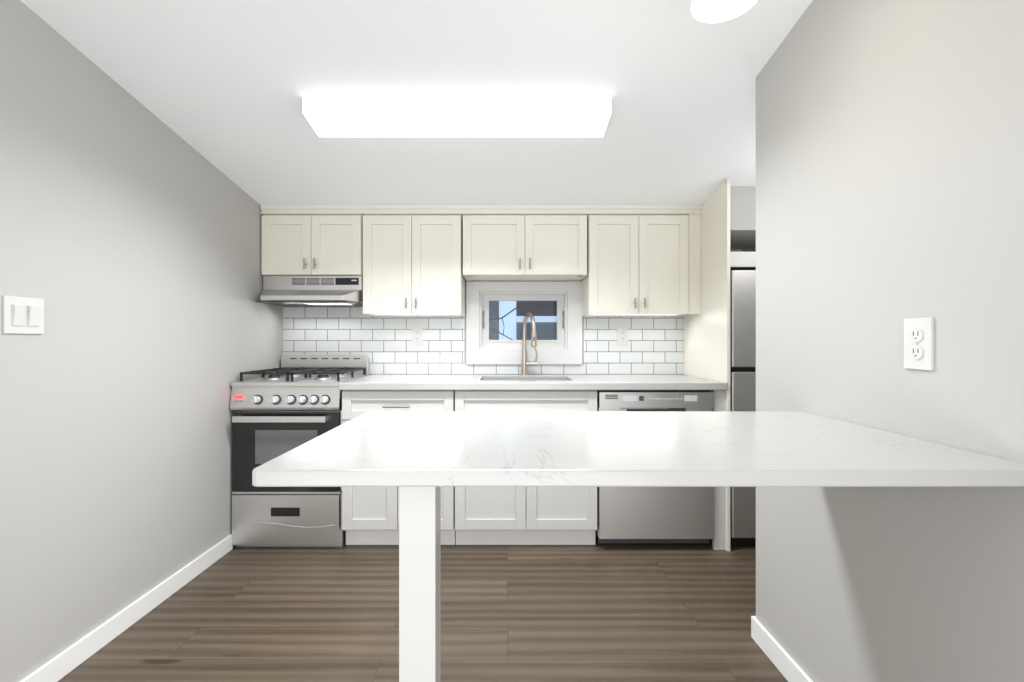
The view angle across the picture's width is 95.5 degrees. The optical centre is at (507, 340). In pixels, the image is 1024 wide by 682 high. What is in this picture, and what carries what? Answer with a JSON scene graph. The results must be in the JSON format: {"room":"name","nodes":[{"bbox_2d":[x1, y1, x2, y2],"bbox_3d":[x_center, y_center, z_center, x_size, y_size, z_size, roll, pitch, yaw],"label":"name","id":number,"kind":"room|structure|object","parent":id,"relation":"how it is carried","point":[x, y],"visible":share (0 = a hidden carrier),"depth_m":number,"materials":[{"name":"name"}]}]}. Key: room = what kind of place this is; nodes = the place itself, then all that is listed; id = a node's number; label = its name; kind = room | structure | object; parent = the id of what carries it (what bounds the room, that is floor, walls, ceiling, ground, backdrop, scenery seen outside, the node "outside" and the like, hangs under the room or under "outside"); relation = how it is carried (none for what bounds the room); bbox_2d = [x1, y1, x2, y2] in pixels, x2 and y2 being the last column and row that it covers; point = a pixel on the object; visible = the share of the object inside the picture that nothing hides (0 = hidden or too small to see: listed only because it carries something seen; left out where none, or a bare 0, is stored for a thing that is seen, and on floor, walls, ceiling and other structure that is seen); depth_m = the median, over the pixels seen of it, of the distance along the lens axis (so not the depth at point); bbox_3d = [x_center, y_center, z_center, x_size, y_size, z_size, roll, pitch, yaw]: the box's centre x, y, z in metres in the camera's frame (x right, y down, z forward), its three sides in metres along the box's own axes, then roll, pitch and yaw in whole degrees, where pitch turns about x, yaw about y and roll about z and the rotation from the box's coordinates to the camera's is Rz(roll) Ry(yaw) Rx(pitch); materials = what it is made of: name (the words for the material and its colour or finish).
{"room":"kitchen","nodes":[
{"label":"kitchen","id":0,"kind":"room"},
{"bbox_2d":[0,0,282,681],"bbox_3d":[-1.577,-0.260,0.475,0.120,2.800,5.590,0,0,0],"label":"wall","id":1,"kind":"structure","parent":0,"point":[130,240],"depth_m":1.75,"materials":[{"name":"grey paint"}]},
{"bbox_2d":[3,295,43,333],"bbox_3d":[-1.510,-0.080,1.457,0.015,0.114,0.120,0,0,0],"label":"switch plate","id":2,"kind":"object","parent":1,"relation":"attached to","point":[23,315],"visible":1,"depth_m":1.45,"materials":[{"name":"white plastic"}]},
{"bbox_2d":[20,534,232,681],"bbox_3d":[-1.510,1.099,0.175,0.012,0.082,4.750,0,0,0],"label":"baseboard","id":3,"kind":"structure","parent":1,"relation":"attached to","point":[58,667],"depth_m":1.81,"materials":[{"name":"white paint"}]},
{"bbox_2d":[20,0,812,217],"bbox_3d":[0.216,-1.267,0.475,3.867,1.026,5.750,0,0,0],"label":"ceiling","id":4,"kind":"structure","parent":0,"point":[223,86],"depth_m":1.80,"materials":[{"name":"white paint"}]},
{"bbox_2d":[301,97,611,137],"bbox_3d":[-0.205,-0.942,1.976,1.262,0.065,0.191,0,-9,0],"label":"ceiling light","id":5,"kind":"object","parent":4,"relation":"attached to","point":[457,117],"visible":1,"depth_m":1.92,"materials":[{"name":"white plastic"}]},
{"bbox_2d":[691,0,756,22],"bbox_3d":[0.538,-0.985,1.150,0.158,0.288,0.158,0,0,0],"label":"ceiling light","id":6,"kind":"object","parent":4,"relation":"hanging from","point":[711,11],"visible":1,"depth_m":1.22,"materials":[{"name":"white plastic"}]},
{"bbox_2d":[730,187,755,248],"bbox_3d":[1.579,-0.747,2.885,0.740,0.245,0.529,0,0,0],"label":"wall","id":7,"kind":"structure","parent":4,"relation":"attached to","point":[742,217],"depth_m":2.62,"materials":[{"name":"grey paint"}]},
{"bbox_2d":[58,536,787,681],"bbox_3d":[0.216,1.170,0.475,3.867,0.060,5.750,0,0,0],"label":"floor","id":8,"kind":"structure","parent":0,"point":[597,613],"depth_m":1.90,"materials":[{"name":"brown wood"}]},
{"bbox_2d":[230,355,370,546],"bbox_3d":[-1.212,0.616,2.809,0.595,1.048,0.642,0,0,0],"label":"range","id":9,"kind":"object","parent":8,"relation":"on","point":[297,402],"visible":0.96,"depth_m":2.54,"materials":[{"name":"silver metal"}]},
{"bbox_2d":[342,390,455,544],"bbox_3d":[-0.599,0.703,2.818,0.612,0.874,0.644,0,0,0],"label":"base cabinet","id":10,"kind":"object","parent":8,"relation":"on","point":[370,515],"visible":0.48,"depth_m":2.54,"materials":[{"name":"white wood"}]},
{"bbox_2d":[392,443,447,681],"bbox_3d":[-0.220,0.716,1.178,0.089,0.849,0.089,0,0,0],"label":"table leg","id":11,"kind":"object","parent":8,"relation":"on","point":[419,459],"depth_m":1.13,"materials":[{"name":"wood"}]},
{"bbox_2d":[455,390,596,544],"bbox_3d":[0.102,0.703,2.820,0.781,0.874,0.640,0,0,0],"label":"base cabinet","id":12,"kind":"object","parent":8,"relation":"on","point":[525,515],"visible":0.58,"depth_m":2.54,"materials":[{"name":"white wood"}]},
{"bbox_2d":[339,313,727,389],"bbox_3d":[0.140,0.137,2.825,2.099,0.638,0.634,0,0,0],"label":"countertop","id":13,"kind":"structure","parent":12,"relation":"on","point":[524,380],"depth_m":2.58,"materials":[{"name":"stone"}]},
{"bbox_2d":[520,313,537,375],"bbox_3d":[0.141,0.021,2.980,0.115,0.407,0.231,0,0,0],"label":"faucet","id":14,"kind":"object","parent":13,"relation":"on","point":[524,370],"depth_m":3.05,"materials":[{"name":"gold metal"}]},
{"bbox_2d":[595,390,714,544],"bbox_3d":[0.811,0.706,2.825,0.625,0.868,0.610,0,0,0],"label":"dishwasher","id":15,"kind":"object","parent":8,"relation":"on","point":[655,515],"visible":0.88,"depth_m":2.52,"materials":[{"name":"grey metal"}]},
{"bbox_2d":[684,178,730,550],"bbox_3d":[1.169,0.128,2.829,0.085,2.025,0.625,0,0,0],"label":"panel","id":16,"kind":"object","parent":8,"relation":"on","point":[707,343],"visible":0.62,"depth_m":2.65,"materials":[{"name":"white wood"}]},
{"bbox_2d":[730,270,755,545],"bbox_3d":[1.565,0.376,2.800,0.680,1.528,0.641,0,0,0],"label":"refrigerator","id":17,"kind":"object","parent":8,"relation":"on","point":[742,381],"visible":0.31,"depth_m":2.54,"materials":[{"name":"grey metal"}]},
{"bbox_2d":[371,279,583,374],"bbox_3d":[0.277,-0.260,3.220,3.587,2.800,0.140,0,0,0],"label":"wall","id":18,"kind":"structure","parent":0,"point":[582,331],"depth_m":3.15,"materials":[{"name":"grey paint"}]},
{"bbox_2d":[262,215,362,275],"bbox_3d":[-1.204,-0.593,2.979,0.612,0.375,0.324,0,0,0],"label":"upper cabinet","id":19,"kind":"object","parent":18,"relation":"attached to","point":[312,245],"visible":0.94,"depth_m":2.85,"materials":[{"name":"white wood"}]},
{"bbox_2d":[254,276,362,305],"bbox_3d":[-1.204,-0.316,2.928,0.608,0.175,0.426,0,0,0],"label":"range hood","id":20,"kind":"object","parent":19,"relation":"attached to","point":[313,290],"visible":0.98,"depth_m":2.87,"materials":[{"name":"silver metal"}]},
{"bbox_2d":[363,215,464,316],"bbox_3d":[-0.587,-0.472,2.979,0.604,0.615,0.324,0,0,0],"label":"upper cabinet","id":21,"kind":"object","parent":18,"relation":"attached to","point":[412,265],"visible":1,"depth_m":2.86,"materials":[{"name":"white wood"}]},
{"bbox_2d":[283,306,683,373],"bbox_3d":[-0.164,-0.117,3.146,2.707,0.685,0.008,0,0,0],"label":"tile backsplash","id":22,"kind":"structure","parent":18,"relation":"attached to","point":[655,345],"depth_m":3.14,"materials":[{"name":"white tile"}]},
{"bbox_2d":[412,327,422,344],"bbox_3d":[-0.610,-0.034,3.137,0.072,0.118,0.010,0,0,0],"label":"outlet","id":23,"kind":"object","parent":22,"relation":"attached to","point":[417,335],"visible":1,"depth_m":3.14,"materials":[{"name":"white plastic"}]},
{"bbox_2d":[617,327,627,344],"bbox_3d":[0.776,-0.034,3.137,0.072,0.118,0.010,0,0,0],"label":"outlet","id":24,"kind":"object","parent":22,"relation":"attached to","point":[622,335],"visible":1,"depth_m":3.14,"materials":[{"name":"white plastic"}]},
{"bbox_2d":[466,281,581,363],"bbox_3d":[0.113,-0.122,3.192,0.778,0.556,0.137,0,0,0],"label":"window","id":25,"kind":"structure","parent":18,"relation":"in","point":[565,347],"depth_m":3.12,"materials":[{"name":"white paint"}]},
{"bbox_2d":[463,215,586,280],"bbox_3d":[0.107,-0.590,2.979,0.766,0.381,0.324,0,0,0],"label":"upper cabinet","id":26,"kind":"object","parent":18,"relation":"attached to","point":[524,247],"visible":1,"depth_m":2.86,"materials":[{"name":"white wood"}]},
{"bbox_2d":[260,205,701,313],"bbox_3d":[-0.162,-0.499,2.861,2.701,0.668,0.030,0,0,0],"label":"crown molding","id":27,"kind":"structure","parent":26,"relation":"attached to","point":[693,212],"depth_m":2.86,"materials":[{"name":"white wood"}]},
{"bbox_2d":[581,215,688,316],"bbox_3d":[0.806,-0.472,2.979,0.613,0.615,0.324,0,0,0],"label":"upper cabinet","id":28,"kind":"object","parent":18,"relation":"attached to","point":[637,265],"visible":1,"depth_m":2.86,"materials":[{"name":"white wood"}]},
{"bbox_2d":[730,252,755,270],"bbox_3d":[1.579,-0.450,2.854,0.740,0.084,0.589,0,0,0],"label":"shelf","id":29,"kind":"object","parent":18,"relation":"attached to","point":[742,260],"visible":0.02,"depth_m":2.56,"materials":[{"name":"white paint"}]},
{"bbox_2d":[730,249,755,251],"bbox_3d":[1.588,-0.610,3.143,0.169,0.013,0.013,0,0,0],"label":"shelf","id":30,"kind":"object","parent":18,"relation":"attached to","point":[742,250],"visible":0.14,"depth_m":3.14,"materials":[{"name":"grey"}]},
{"bbox_2d":[751,0,1023,681],"bbox_3d":[1.004,-0.260,-0.204,0.132,2.800,3.992,0,0,0],"label":"wall","id":31,"kind":"structure","parent":0,"point":[889,166],"depth_m":1.14,"materials":[{"name":"grey paint"}]},
{"bbox_2d":[904,317,933,369],"bbox_3d":[0.945,0.006,1.072,0.010,0.118,0.072,0,0,0],"label":"outlet","id":32,"kind":"object","parent":31,"relation":"attached to","point":[918,343],"visible":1,"depth_m":1.06,"materials":[{"name":"white plastic"}]},
{"label":"outside","id":33,"kind":"structure","parent":0,"visible":0},
{"bbox_2d":[489,301,556,339],"bbox_3d":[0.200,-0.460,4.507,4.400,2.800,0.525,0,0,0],"label":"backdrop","id":34,"kind":"structure","parent":33,"point":[513,329],"depth_m":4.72,"materials":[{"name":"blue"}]}
]}

